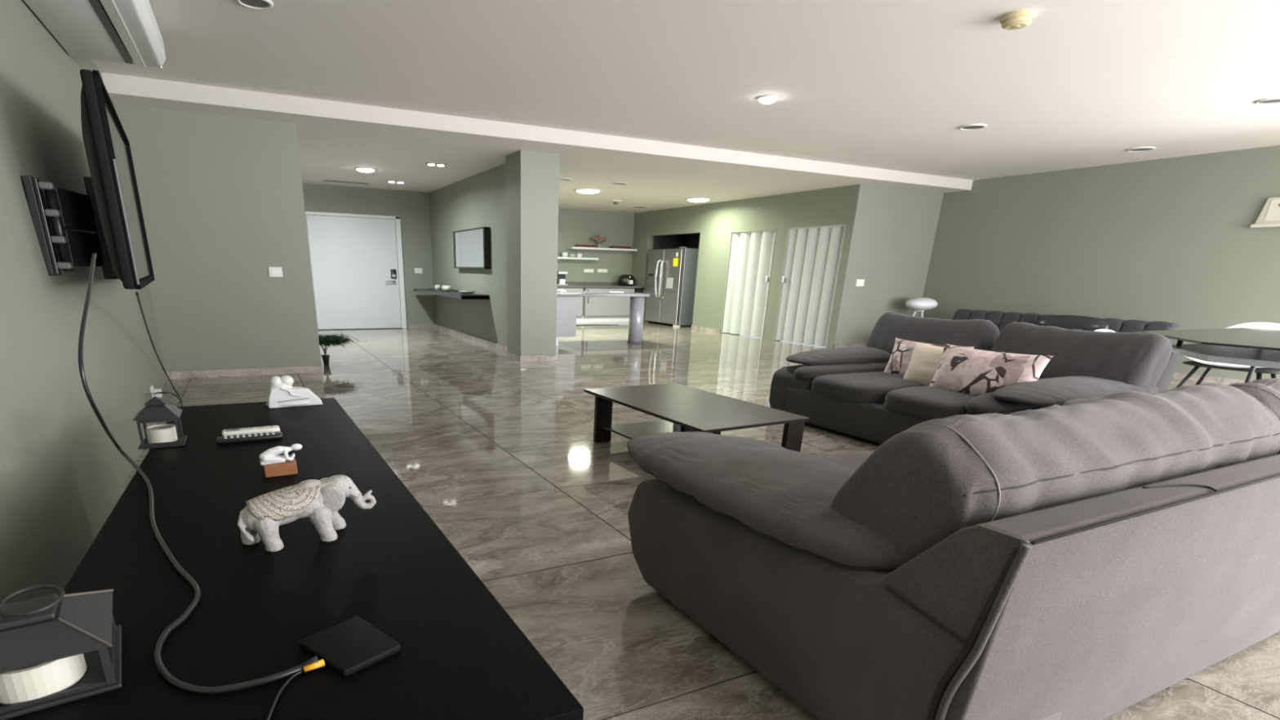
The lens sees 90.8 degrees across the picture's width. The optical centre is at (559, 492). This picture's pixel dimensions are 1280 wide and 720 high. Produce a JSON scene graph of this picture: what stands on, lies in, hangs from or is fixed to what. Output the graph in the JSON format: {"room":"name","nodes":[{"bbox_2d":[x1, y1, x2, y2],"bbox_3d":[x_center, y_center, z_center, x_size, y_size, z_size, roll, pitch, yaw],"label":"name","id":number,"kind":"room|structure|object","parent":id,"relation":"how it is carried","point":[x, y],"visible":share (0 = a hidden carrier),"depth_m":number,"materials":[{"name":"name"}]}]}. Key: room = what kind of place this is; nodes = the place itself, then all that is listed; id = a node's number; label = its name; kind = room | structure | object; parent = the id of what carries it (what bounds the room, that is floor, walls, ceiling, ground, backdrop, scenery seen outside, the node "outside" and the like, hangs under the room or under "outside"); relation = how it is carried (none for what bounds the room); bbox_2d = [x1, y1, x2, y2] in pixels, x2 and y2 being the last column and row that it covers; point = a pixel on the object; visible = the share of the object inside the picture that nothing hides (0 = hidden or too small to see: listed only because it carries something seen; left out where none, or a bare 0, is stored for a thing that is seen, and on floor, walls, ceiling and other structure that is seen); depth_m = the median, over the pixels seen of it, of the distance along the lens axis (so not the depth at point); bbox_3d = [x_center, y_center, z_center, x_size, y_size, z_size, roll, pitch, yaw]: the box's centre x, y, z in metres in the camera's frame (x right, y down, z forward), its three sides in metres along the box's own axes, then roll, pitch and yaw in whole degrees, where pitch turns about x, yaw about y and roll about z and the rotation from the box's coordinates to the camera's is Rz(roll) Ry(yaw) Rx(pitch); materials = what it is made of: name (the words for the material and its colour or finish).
{"room":"living room","nodes":[
{"label":"living room","id":0,"kind":"room"},
{"bbox_2d":[0,0,166,604],"bbox_3d":[-1.832,-0.815,1.708,0.280,2.520,9.973,-8,21,-24],"label":"wall","id":1,"kind":"structure","parent":0,"point":[62,475],"depth_m":2.65,"materials":[{"name":"green paint"}]},
{"bbox_2d":[22,175,119,279],"bbox_3d":[-2.242,-1.239,2.932,0.121,0.457,0.670,-3,20,-11],"label":"wall bracket","id":2,"kind":"object","parent":1,"relation":"attached to","point":[67,209],"visible":0.94,"depth_m":2.73,"materials":[{"name":"black metal"}]},
{"bbox_2d":[80,69,155,289],"bbox_3d":[-2.260,-1.499,3.230,0.105,0.801,1.752,-10,22,-28],"label":"television","id":3,"kind":"object","parent":2,"relation":"attached to","point":[106,142],"visible":1,"depth_m":2.60,"materials":[{"name":"black plastic"}]},
{"bbox_2d":[23,0,165,68],"bbox_3d":[-2.421,-2.556,3.190,0.529,0.212,1.900,-8,21,-24],"label":"air conditioner","id":4,"kind":"object","parent":1,"relation":"attached to","point":[120,31],"visible":1,"depth_m":3.46,"materials":[{"name":"white paint"}]},
{"bbox_2d":[150,384,162,398],"bbox_3d":[-2.957,-0.726,4.591,0.060,0.110,0.130,-8,21,-24],"label":"wall socket","id":5,"kind":"object","parent":1,"relation":"attached to","point":[152,388],"visible":0.63,"depth_m":4.56,"materials":[{"name":"white plastic"}]},
{"bbox_2d":[135,291,182,406],"bbox_3d":[-2.594,-0.900,4.076,0.162,0.851,2.020,-11,23,-31],"label":"power cord","id":6,"kind":"object","parent":5,"relation":"attached to","point":[178,397],"visible":0.95,"depth_m":4.28,"materials":[{"name":"black plastic"}]},
{"bbox_2d":[101,72,973,190],"bbox_3d":[1.302,-3.994,7.298,11.023,0.139,0.012,-8,21,-24],"label":"ceiling beam","id":7,"kind":"structure","parent":1,"relation":"attached to","point":[119,84],"depth_m":6.30,"materials":[{"name":"paint"}]},
{"bbox_2d":[115,104,322,379],"bbox_3d":[-3.330,-2.355,6.166,1.612,2.383,0.166,-8,21,-24],"label":"wall","id":8,"kind":"structure","parent":0,"point":[221,197],"depth_m":6.10,"materials":[{"name":"green paint"}]},
{"bbox_2d":[268,266,282,276],"bbox_3d":[-2.883,-2.235,6.348,0.125,0.095,0.014,-8,21,-24],"label":"light switch","id":9,"kind":"object","parent":8,"relation":"attached to","point":[273,271],"visible":1,"depth_m":6.34,"materials":[{"name":"white plastic"}]},
{"bbox_2d":[302,183,435,329],"bbox_3d":[-3.687,-4.171,11.265,3.377,2.383,0.150,-8,21,-24],"label":"wall","id":10,"kind":"structure","parent":0,"point":[413,208],"depth_m":11.37,"materials":[{"name":"green paint"}]},
{"bbox_2d":[305,211,406,328],"bbox_3d":[-3.644,-3.928,11.221,1.675,1.955,0.111,-8,21,-24],"label":"door","id":11,"kind":"structure","parent":10,"relation":"in","point":[357,263],"depth_m":11.23,"materials":[{"name":"white paint"}]},
{"bbox_2d":[409,324,434,328],"bbox_3d":[-2.644,-3.201,12.048,0.496,0.073,0.016,-8,21,-24],"label":"baseboard","id":12,"kind":"structure","parent":10,"relation":"attached to","point":[411,326],"depth_m":12.04,"materials":[{"name":"tile"}]},
{"bbox_2d":[429,163,506,346],"bbox_3d":[-1.310,-3.650,9.939,0.300,2.383,4.460,-8,21,-24],"label":"wall","id":13,"kind":"structure","parent":0,"point":[478,200],"depth_m":9.64,"materials":[{"name":"green paint"}]},
{"bbox_2d":[413,288,489,299],"bbox_3d":[-1.883,-3.316,10.414,0.430,0.062,3.050,-8,21,-24],"label":"wall shelf","id":14,"kind":"object","parent":13,"relation":"attached to","point":[460,295],"visible":0.84,"depth_m":9.34,"materials":[{"name":"black wood"}]},
{"bbox_2d":[427,288,458,292],"bbox_3d":[-1.965,-3.419,10.600,0.300,0.030,1.000,-8,21,-24],"label":"tray","id":15,"kind":"object","parent":14,"relation":"on","point":[428,289],"visible":0.57,"depth_m":10.48,"materials":[{"name":"black plastic"}]},
{"bbox_2d":[434,324,506,351],"bbox_3d":[-1.485,-2.548,10.277,0.016,0.073,4.420,-8,21,-24],"label":"baseboard","id":16,"kind":"structure","parent":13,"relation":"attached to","point":[477,340],"depth_m":10.06,"materials":[{"name":"tile"}]},
{"bbox_2d":[453,226,490,268],"bbox_3d":[-1.363,-3.714,9.559,0.090,0.555,1.540,-8,21,-24],"label":"wall mirror","id":17,"kind":"object","parent":13,"relation":"attached to","point":[472,246],"visible":1,"depth_m":9.37,"materials":[{"name":"black mirror"}]},
{"bbox_2d":[505,150,559,355],"bbox_3d":[-0.355,-2.882,7.832,0.487,2.383,0.486,-8,21,-24],"label":"wall column","id":18,"kind":"structure","parent":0,"point":[532,177],"depth_m":7.61,"materials":[{"name":"green paint"}]},
{"bbox_2d":[506,351,519,361],"bbox_3d":[-0.604,-1.761,8.111,0.016,0.073,0.500,-8,21,-24],"label":"baseboard","id":19,"kind":"structure","parent":18,"relation":"attached to","point":[509,355],"depth_m":8.10,"materials":[{"name":"tile"}]},
{"bbox_2d":[520,354,557,361],"bbox_3d":[-0.271,-1.716,8.005,0.519,0.073,0.016,-8,21,-24],"label":"baseboard","id":20,"kind":"structure","parent":18,"relation":"attached to","point":[554,357],"depth_m":8.00,"materials":[{"name":"tile"}]},
{"bbox_2d":[108,93,973,213],"bbox_3d":[-0.159,-5.108,10.203,11.343,0.235,6.861,-8,21,-24],"label":"ceiling","id":21,"kind":"structure","parent":0,"point":[330,148],"depth_m":8.29,"materials":[{"name":"paint"}]},
{"bbox_2d":[323,180,368,184],"bbox_3d":[-3.471,-5.041,10.174,0.700,0.006,0.100,-8,21,-24],"label":"air vent","id":22,"kind":"object","parent":21,"relation":"attached to","point":[323,180],"visible":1,"depth_m":10.17,"materials":[{"name":"grey metal"}]},
{"bbox_2d":[354,167,376,172],"bbox_3d":[-2.718,-4.504,8.759,0.300,0.042,0.300,-8,21,-24],"label":"recessed light","id":23,"kind":"object","parent":21,"relation":"in","point":[360,169],"visible":1,"depth_m":8.68,"materials":[{"name":"white plastic"}]},
{"bbox_2d":[357,168,373,172],"bbox_3d":[-2.718,-4.503,8.759,0.237,0.041,0.237,-8,21,-24],"label":"diffuser","id":24,"kind":"object","parent":23,"relation":"attached to","point":[363,170],"depth_m":8.69,"materials":[{"name":"white plastic"}]},
{"bbox_2d":[573,188,602,193],"bbox_3d":[0.473,-5.085,10.590,0.500,0.042,0.500,-8,21,-24],"label":"recessed light","id":25,"kind":"object","parent":21,"relation":"in","point":[579,190],"visible":1,"depth_m":10.47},
{"bbox_2d":[576,189,599,193],"bbox_3d":[0.473,-5.085,10.590,0.395,0.041,0.395,-8,21,-24],"label":"diffuser","id":26,"kind":"object","parent":25,"relation":"attached to","point":[583,191],"depth_m":10.48,"materials":[{"name":"white plastic"}]},
{"bbox_2d":[684,197,711,202],"bbox_3d":[2.542,-5.367,11.510,0.500,0.042,0.500,-8,21,-24],"label":"recessed light","id":27,"kind":"object","parent":21,"relation":"in","point":[691,199],"visible":1,"depth_m":11.39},
{"bbox_2d":[688,198,709,202],"bbox_3d":[2.542,-5.367,11.510,0.395,0.041,0.395,-8,21,-24],"label":"diffuser","id":28,"kind":"object","parent":27,"relation":"attached to","point":[697,200],"depth_m":11.39,"materials":[{"name":"white plastic"}]},
{"bbox_2d":[557,208,634,282],"bbox_3d":[-0.463,-5.077,14.014,4.928,2.383,0.150,-8,21,-24],"label":"wall","id":29,"kind":"structure","parent":0,"point":[575,227],"depth_m":14.36,"materials":[{"name":"green paint"}]},
{"bbox_2d":[557,257,598,260],"bbox_3d":[0.308,-5.269,14.097,1.143,0.040,0.250,-8,21,-24],"label":"floating shelf","id":30,"kind":"object","parent":29,"relation":"attached to","point":[565,258],"visible":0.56,"depth_m":14.01,"materials":[{"name":"white paint"}]},
{"bbox_2d":[564,281,619,285],"bbox_3d":[-0.462,-4.700,14.046,4.754,0.070,0.020,-8,21,-24],"label":"backsplash","id":31,"kind":"structure","parent":29,"relation":"attached to","point":[566,282],"depth_m":14.57,"materials":[{"name":"grey stone"}]},
{"bbox_2d":[567,246,637,251],"bbox_3d":[0.982,-5.569,14.327,1.696,0.040,0.250,-8,21,-24],"label":"floating shelf","id":32,"kind":"object","parent":29,"relation":"attached to","point":[568,247],"visible":1,"depth_m":14.20,"materials":[{"name":"white paint"}]},
{"bbox_2d":[591,235,608,248],"bbox_3d":[0.902,-5.702,14.219,0.424,0.280,0.175,-8,21,-24],"label":"flower vase","id":33,"kind":"object","parent":32,"relation":"on","point":[597,238],"visible":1,"depth_m":14.19,"materials":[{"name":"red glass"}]},
{"bbox_2d":[91,0,1279,180],"bbox_3d":[3.351,-2.631,3.221,11.343,0.100,9.533,-8,21,-24],"label":"ceiling","id":34,"kind":"structure","parent":0,"point":[881,84],"depth_m":4.60,"materials":[{"name":"paint"}]},
{"bbox_2d":[235,0,273,9],"bbox_3d":[-1.751,-2.810,3.589,0.200,0.014,0.200,-8,21,-24],"label":"recessed light","id":35,"kind":"object","parent":34,"relation":"in","point":[255,4],"visible":1,"depth_m":3.61,"materials":[{"name":"white metal"}]},
{"bbox_2d":[240,0,269,7],"bbox_3d":[-1.751,-2.812,3.588,0.158,0.007,0.158,-8,21,-24],"label":"diffuser","id":36,"kind":"object","parent":35,"relation":"attached to","point":[248,3],"depth_m":3.60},
{"bbox_2d":[756,94,778,103],"bbox_3d":[1.769,-3.338,5.332,0.180,0.042,0.180,-8,21,-24],"label":"recessed light","id":37,"kind":"object","parent":34,"relation":"in","point":[767,99],"visible":1,"depth_m":5.29,"materials":[{"name":"white plastic"}]},
{"bbox_2d":[759,97,776,103],"bbox_3d":[1.769,-3.337,5.332,0.142,0.041,0.142,-8,21,-24],"label":"diffuser","id":38,"kind":"object","parent":37,"relation":"attached to","point":[762,100],"depth_m":5.29,"materials":[{"name":"white plastic"}]},
{"bbox_2d":[958,124,986,130],"bbox_3d":[4.072,-3.604,6.179,0.240,0.014,0.240,-8,21,-24],"label":"recessed light","id":39,"kind":"object","parent":34,"relation":"in","point":[970,126],"visible":1,"depth_m":6.16,"materials":[{"name":"white metal"}]},
{"bbox_2d":[962,125,982,128],"bbox_3d":[4.072,-3.606,6.178,0.190,0.007,0.190,-8,21,-24],"label":"diffuser","id":40,"kind":"object","parent":39,"relation":"attached to","point":[963,126],"depth_m":6.17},
{"bbox_2d":[1000,8,1036,30],"bbox_3d":[2.607,-2.686,3.571,0.170,0.060,0.170,-8,21,-24],"label":"smoke detector","id":41,"kind":"object","parent":34,"relation":"attached to","point":[1016,20],"visible":1,"depth_m":3.53,"materials":[{"name":"plastic"}]},
{"bbox_2d":[1125,146,1155,151],"bbox_3d":[6.534,-3.859,7.046,0.260,0.014,0.260,-8,21,-24],"label":"recessed light","id":42,"kind":"object","parent":34,"relation":"in","point":[1138,148],"visible":1,"depth_m":7.03,"materials":[{"name":"white metal"}]},
{"bbox_2d":[1128,148,1151,151],"bbox_3d":[6.534,-3.861,7.045,0.205,0.007,0.205,-8,21,-24],"label":"diffuser","id":43,"kind":"object","parent":42,"relation":"attached to","point":[1130,149],"depth_m":7.06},
{"bbox_2d":[1253,97,1279,104],"bbox_3d":[5.783,-3.180,5.087,0.200,0.014,0.200,-8,21,-24],"label":"recessed light","id":44,"kind":"object","parent":34,"relation":"in","point":[1274,100],"visible":1,"depth_m":5.10,"materials":[{"name":"white metal"}]},
{"bbox_2d":[1257,99,1279,103],"bbox_3d":[5.783,-3.183,5.087,0.158,0.007,0.158,-8,21,-24],"label":"diffuser","id":45,"kind":"object","parent":44,"relation":"attached to","point":[1260,101],"depth_m":5.10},
{"bbox_2d":[92,321,1279,719],"bbox_3d":[1.668,-1.173,6.789,12.129,0.060,17.033,-8,21,-24],"label":"floor","id":46,"kind":"structure","parent":0,"point":[539,512],"depth_m":3.47,"materials":[{"name":"tile"}]},
{"bbox_2d":[5,397,583,719],"bbox_3d":[-0.860,0.208,1.905,0.778,0.500,2.518,-8,21,-24],"label":"tv console","id":47,"kind":"object","parent":46,"relation":"on","point":[461,655],"visible":0.89,"depth_m":1.20,"materials":[{"name":"black laminate"}]},
{"bbox_2d":[0,583,121,719],"bbox_3d":[-0.787,0.217,0.937,0.199,0.134,0.199,-11,23,-32],"label":"candle lantern","id":48,"kind":"object","parent":47,"relation":"on","point":[39,630],"visible":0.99,"depth_m":0.91,"materials":[{"name":"paint"}]},
{"bbox_2d":[0,653,86,704],"bbox_3d":[-0.772,0.256,0.923,0.112,0.053,0.112,-8,21,-24],"label":"candle","id":49,"kind":"object","parent":48,"relation":"in","point":[38,681],"visible":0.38,"depth_m":0.89,"materials":[{"name":"beige wax"}]},
{"bbox_2d":[132,396,187,449],"bbox_3d":[-1.392,-0.252,2.175,0.136,0.165,0.136,-8,21,-24],"label":"candle lantern","id":50,"kind":"object","parent":47,"relation":"on","point":[157,409],"visible":0.96,"depth_m":2.14,"materials":[{"name":"paint"}]},
{"bbox_2d":[145,424,177,443],"bbox_3d":[-1.391,-0.205,2.187,0.090,0.056,0.090,-8,21,-24],"label":"candle","id":51,"kind":"object","parent":50,"relation":"in","point":[157,433],"visible":0.97,"depth_m":2.16,"materials":[{"name":"beige wax"}]},
{"bbox_2d":[77,253,319,693],"bbox_3d":[-1.024,-0.228,1.461,0.201,0.635,1.789,-15,25,-38],"label":"cable","id":52,"kind":"object","parent":47,"relation":"on","point":[164,673],"visible":1,"depth_m":1.19,"materials":[{"name":"black plastic"}]},
{"bbox_2d":[216,431,283,444],"bbox_3d":[-1.117,-0.198,2.257,0.215,0.020,0.055,-9,22,-26],"label":"remote control","id":53,"kind":"object","parent":47,"relation":"on","point":[272,435],"visible":1,"depth_m":2.24,"materials":[{"name":"black plastic"}]},
{"bbox_2d":[222,425,279,435],"bbox_3d":[-1.157,-0.231,2.348,0.195,0.020,0.055,-9,22,-26],"label":"remote control","id":54,"kind":"object","parent":47,"relation":"on","point":[274,428],"visible":0.94,"depth_m":2.33,"materials":[{"name":"white plastic"}]},
{"bbox_2d":[259,443,302,477],"bbox_3d":[-0.842,-0.100,1.895,0.122,0.088,0.056,-8,22,-25],"label":"figurine","id":55,"kind":"object","parent":47,"relation":"on","point":[275,464],"visible":1,"depth_m":1.88,"materials":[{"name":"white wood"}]},
{"bbox_2d":[265,375,322,408],"bbox_3d":[-1.203,-0.459,2.819,0.238,0.139,0.090,-9,22,-27],"label":"sculpture","id":56,"kind":"object","parent":47,"relation":"on","point":[281,393],"visible":1,"depth_m":2.78,"materials":[{"name":"white ceramic"}]},
{"bbox_2d":[266,658,324,719],"bbox_3d":[-0.402,0.290,0.928,0.036,0.014,0.144,6,20,13],"label":"power cord","id":57,"kind":"object","parent":47,"relation":"on","point":[321,663],"visible":1,"depth_m":0.96,"materials":[{"name":"black plastic"}]},
{"bbox_2d":[237,475,376,551],"bbox_3d":[-0.579,0.041,1.446,0.301,0.146,0.104,-10,22,-28],"label":"elephant figurine","id":58,"kind":"object","parent":47,"relation":"on","point":[320,501],"visible":1,"depth_m":1.41,"materials":[{"name":"white ceramic"}]},
{"bbox_2d":[245,483,320,521],"bbox_3d":[-0.621,0.016,1.411,0.156,0.064,0.095,-10,22,-28],"label":"blanket","id":59,"kind":"object","parent":58,"relation":"on","point":[300,500],"depth_m":1.38,"materials":[{"name":"beige ceramic"}]},
{"bbox_2d":[299,615,400,676],"bbox_3d":[-0.346,0.253,1.039,0.135,0.014,0.111,17,25,37],"label":"media box","id":60,"kind":"object","parent":47,"relation":"on","point":[348,646],"visible":0.98,"depth_m":1.03,"materials":[{"name":"black plastic"}]},
{"bbox_2d":[318,332,368,365],"bbox_3d":[-2.687,-1.688,7.342,0.818,0.365,0.808,9,21,22],"label":"potted plant","id":61,"kind":"object","parent":46,"relation":"on","point":[334,340],"visible":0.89,"depth_m":7.23,"materials":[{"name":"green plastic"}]},
{"bbox_2d":[556,287,583,322],"bbox_3d":[-0.183,-4.196,13.995,1.330,0.745,0.620,-8,21,-24],"label":"base cabinet","id":62,"kind":"object","parent":46,"relation":"on","point":[580,299],"visible":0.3,"depth_m":13.95,"materials":[{"name":"grey laminate"}]},
{"bbox_2d":[576,324,617,325],"bbox_3d":[0.790,-3.631,13.561,1.050,0.008,0.240,-8,21,-24],"label":"baseboard","id":63,"kind":"structure","parent":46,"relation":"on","point":[576,324],"depth_m":13.51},
{"bbox_2d":[555,291,649,345],"bbox_3d":[0.217,-2.809,10.060,2.300,0.778,0.865,-8,21,-24],"label":"breakfast bar","id":64,"kind":"object","parent":46,"relation":"on","point":[566,326],"visible":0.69,"depth_m":9.72,"materials":[{"name":"grey stone"}]},
{"bbox_2d":[582,287,634,322],"bbox_3d":[1.019,-4.363,14.540,1.330,0.745,0.620,-8,21,-24],"label":"base cabinet","id":65,"kind":"object","parent":46,"relation":"on","point":[595,308],"visible":0.55,"depth_m":14.28,"materials":[{"name":"grey laminate"}]},
{"bbox_2d":[556,281,644,288],"bbox_3d":[-0.326,-4.583,13.781,4.754,0.108,0.659,-8,21,-24],"label":"countertop","id":66,"kind":"structure","parent":65,"relation":"on","point":[607,285],"depth_m":14.38,"materials":[{"name":"grey stone"}]},
{"bbox_2d":[556,271,568,284],"bbox_3d":[0.021,-4.730,13.832,0.240,0.290,0.240,-8,21,-24],"label":"coffee machine","id":67,"kind":"object","parent":66,"relation":"on","point":[561,280],"visible":0.78,"depth_m":13.79,"materials":[{"name":"silver metal"}]},
{"bbox_2d":[617,274,635,285],"bbox_3d":[1.553,-4.932,14.550,0.401,0.250,0.408,10,21,22],"label":"air fryer","id":68,"kind":"object","parent":66,"relation":"on","point":[624,279],"visible":0.99,"depth_m":14.41,"materials":[{"name":"black plastic"}]},
{"bbox_2d":[644,246,698,327],"bbox_3d":[2.610,-4.555,13.882,1.066,1.610,1.240,-8,21,-24],"label":"refrigerator","id":69,"kind":"object","parent":46,"relation":"on","point":[671,273],"visible":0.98,"depth_m":13.46,"materials":[{"name":"silver metal"}]},
{"bbox_2d":[583,382,808,451],"bbox_3d":[0.791,-0.391,3.918,0.822,0.350,1.257,-8,21,-24],"label":"coffee table","id":70,"kind":"object","parent":46,"relation":"on","point":[681,408],"visible":0.65,"depth_m":3.81,"materials":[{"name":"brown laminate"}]},
{"bbox_2d":[603,419,680,439],"bbox_3d":[0.770,-0.319,3.929,0.570,0.015,1.060,-8,21,-24],"label":"shelf","id":71,"kind":"object","parent":70,"relation":"attached to","point":[630,431],"depth_m":4.21,"materials":[{"name":"glass"}]},
{"bbox_2d":[905,297,937,317],"bbox_3d":[5.740,-2.697,10.032,0.570,0.818,0.409,-8,21,-24],"label":"lamp","id":72,"kind":"object","parent":46,"relation":"on","point":[919,304],"visible":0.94,"depth_m":9.79,"materials":[{"name":"white paint"}]},
{"bbox_2d":[626,377,1279,719],"bbox_3d":[1.836,-0.080,2.394,3.079,0.824,1.464,-8,21,-24],"label":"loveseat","id":73,"kind":"object","parent":46,"relation":"on","point":[1081,558],"visible":1,"depth_m":1.46,"materials":[{"name":"grey fabric"}]},
{"bbox_2d":[817,449,875,471],"bbox_3d":[1.309,0.054,2.298,1.072,0.179,0.996,-8,21,-24],"label":"seat cushion","id":74,"kind":"object","parent":73,"relation":"on","point":[852,460],"depth_m":2.60,"materials":[{"name":"grey fabric"}]},
{"bbox_2d":[831,382,1279,571],"bbox_3d":[1.397,-0.052,1.707,1.465,0.435,0.401,-8,21,-24],"label":"cushion","id":75,"kind":"object","parent":73,"relation":"on","point":[932,480],"depth_m":1.40,"materials":[{"name":"grey fabric"}]},
{"bbox_2d":[1229,377,1279,454],"bbox_3d":[2.720,-0.235,2.302,1.468,0.429,0.400,-8,21,-24],"label":"cushion","id":76,"kind":"object","parent":73,"relation":"on","point":[1267,391],"depth_m":1.92,"materials":[{"name":"grey fabric"}]},
{"bbox_2d":[768,311,1180,444],"bbox_3d":[2.805,-0.814,4.515,1.526,0.828,2.104,-8,21,-24],"label":"loveseat","id":77,"kind":"object","parent":46,"relation":"on","point":[847,390],"visible":0.64,"depth_m":4.21,"materials":[{"name":"grey fabric"}]},
{"bbox_2d":[811,371,923,403],"bbox_3d":[2.495,-0.799,4.742,1.147,0.173,0.648,-8,21,-24],"label":"seat cushion","id":78,"kind":"object","parent":77,"relation":"on","point":[827,387],"depth_m":4.50,"materials":[{"name":"grey fabric"}]},
{"bbox_2d":[883,337,973,376],"bbox_3d":[2.698,-0.952,4.643,0.201,0.315,0.623,-9,22,-26],"label":"throw pillow","id":79,"kind":"object","parent":77,"relation":"on","point":[899,362],"visible":0.33,"depth_m":4.74,"materials":[{"name":"beige fabric"}]},
{"bbox_2d":[884,385,976,420],"bbox_3d":[2.769,-0.600,4.198,1.146,0.174,0.648,-8,21,-24],"label":"seat cushion","id":80,"kind":"object","parent":77,"relation":"on","point":[908,402],"depth_m":3.99,"materials":[{"name":"grey fabric"}]},
{"bbox_2d":[865,311,999,354],"bbox_3d":[2.922,-1.169,4.988,0.390,0.470,0.916,-8,21,-24],"label":"cushion","id":81,"kind":"object","parent":77,"relation":"on","point":[979,334],"depth_m":4.82,"materials":[{"name":"grey fabric"}]},
{"bbox_2d":[903,342,1002,386],"bbox_3d":[2.693,-0.847,4.345,0.214,0.320,0.643,-7,21,-22],"label":"throw pillow","id":82,"kind":"object","parent":77,"relation":"on","point":[925,361],"visible":0.26,"depth_m":4.42,"materials":[{"name":"beige fabric"}]},
{"bbox_2d":[928,343,1053,395],"bbox_3d":[2.723,-0.752,4.019,0.216,0.327,0.680,-8,21,-24],"label":"throw pillow","id":83,"kind":"object","parent":77,"relation":"on","point":[968,371],"visible":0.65,"depth_m":3.95,"materials":[{"name":"beige fabric"}]},
{"bbox_2d":[991,321,1172,386],"bbox_3d":[3.353,-0.852,4.128,0.394,0.468,0.917,-8,21,-24],"label":"cushion","id":84,"kind":"object","parent":77,"relation":"on","point":[1130,359],"depth_m":3.89,"materials":[{"name":"grey fabric"}]},
{"bbox_2d":[951,308,1179,340],"bbox_3d":[6.098,-1.980,8.218,1.150,0.683,2.600,-8,21,-24],"label":"sofa","id":85,"kind":"object","parent":46,"relation":"on","point":[1001,319],"visible":0.27,"depth_m":8.45,"materials":[{"name":"grey fabric"}]},
{"bbox_2d":[1036,315,1109,330],"bbox_3d":[6.451,-2.117,7.898,0.151,0.227,0.800,-8,21,-24],"label":"cushion","id":86,"kind":"object","parent":85,"relation":"on","point":[1066,322],"visible":0.64,"depth_m":7.82,"materials":[{"name":"grey fabric"}]},
{"bbox_2d":[1139,328,1279,382],"bbox_3d":[5.220,-0.696,4.445,2.250,0.750,1.610,-8,21,-24],"label":"dining table","id":87,"kind":"object","parent":46,"relation":"on","point":[1252,347],"visible":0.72,"depth_m":4.34,"materials":[{"name":"black glass"}]},
{"bbox_2d":[1171,343,1279,368],"bbox_3d":[5.228,-0.944,4.352,1.950,0.040,1.300,-8,21,-24],"label":"shelf","id":88,"kind":"object","parent":87,"relation":"attached to","point":[1207,353],"depth_m":4.22,"materials":[{"name":"glass"}]},
{"bbox_2d":[1175,322,1279,387],"bbox_3d":[6.178,-1.141,5.714,0.548,0.787,0.754,-8,21,-24],"label":"dining chair","id":89,"kind":"object","parent":46,"relation":"on","point":[1197,363],"visible":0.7,"depth_m":5.70,"materials":[{"name":"white plastic"}]},
{"bbox_2d":[631,184,858,348],"bbox_3d":[3.113,-4.394,12.302,0.160,2.383,6.241,-8,21,-24],"label":"wall","id":90,"kind":"structure","parent":0,"point":[715,222],"depth_m":11.71,"materials":[{"name":"green paint"}]},
{"bbox_2d":[648,233,700,321],"bbox_3d":[3.002,-4.943,13.843,1.040,2.383,2.100,-8,21,-24],"label":"wall niche","id":91,"kind":"object","parent":90,"relation":"in","point":[691,240],"visible":0.04,"depth_m":14.45,"materials":[{"name":"paint"}]},
{"bbox_2d":[691,324,720,333],"bbox_3d":[2.962,-3.329,12.746,0.016,0.073,0.930,-8,21,-24],"label":"baseboard","id":92,"kind":"structure","parent":90,"relation":"attached to","point":[696,327],"depth_m":12.71,"materials":[{"name":"tile"}]},
{"bbox_2d":[722,230,775,337],"bbox_3d":[3.475,-3.842,11.563,0.150,1.828,1.160,-8,21,-24],"label":"door","id":93,"kind":"structure","parent":90,"relation":"in","point":[751,252],"depth_m":11.57,"materials":[{"name":"white plastic"}]},
{"bbox_2d":[720,223,846,348],"bbox_3d":[3.809,-3.618,10.947,0.126,1.855,2.650,-8,21,-24],"label":"trim","id":94,"kind":"structure","parent":90,"relation":"attached to","point":[789,228],"depth_m":10.87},
{"bbox_2d":[775,224,844,346],"bbox_3d":[4.100,-3.394,10.322,0.150,1.838,1.180,-8,21,-24],"label":"door","id":95,"kind":"structure","parent":90,"relation":"in","point":[809,279],"depth_m":10.32,"materials":[{"name":"white plastic"}]},
{"bbox_2d":[832,184,943,347],"bbox_3d":[5.298,-3.539,10.022,2.026,2.383,0.030,-8,21,-24],"label":"wall","id":96,"kind":"structure","parent":0,"point":[893,232],"depth_m":9.89,"materials":[{"name":"green paint"}]},
{"bbox_2d":[833,343,866,347],"bbox_3d":[5.217,-2.434,10.358,1.876,0.073,0.016,-8,21,-24],"label":"baseboard","id":97,"kind":"structure","parent":96,"relation":"attached to","point":[850,344],"depth_m":10.11,"materials":[{"name":"tile"}]},
{"bbox_2d":[855,279,864,286],"bbox_3d":[4.696,-3.277,9.789,0.170,0.105,0.014,-8,21,-24],"label":"light switch","id":98,"kind":"object","parent":96,"relation":"attached to","point":[860,282],"visible":1,"depth_m":9.78,"materials":[{"name":"white plastic"}]},
{"bbox_2d":[918,145,1279,381],"bbox_3d":[8.266,-2.185,6.180,0.150,2.520,10.073,-8,21,-24],"label":"wall","id":99,"kind":"structure","parent":0,"point":[1171,239],"depth_m":8.00,"materials":[{"name":"green paint"}]},
{"bbox_2d":[1172,372,1251,384],"bbox_3d":[7.115,-1.784,8.639,0.016,0.073,4.963,-8,21,-24],"label":"baseboard","id":100,"kind":"structure","parent":99,"relation":"attached to","point":[1223,380],"depth_m":7.42,"materials":[{"name":"tile"}]},
{"bbox_2d":[1249,196,1279,227],"bbox_3d":[7.791,-3.004,6.694,0.080,0.300,0.500,-8,21,-24],"label":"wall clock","id":101,"kind":"object","parent":99,"relation":"attached to","point":[1268,216],"visible":1,"depth_m":6.81,"materials":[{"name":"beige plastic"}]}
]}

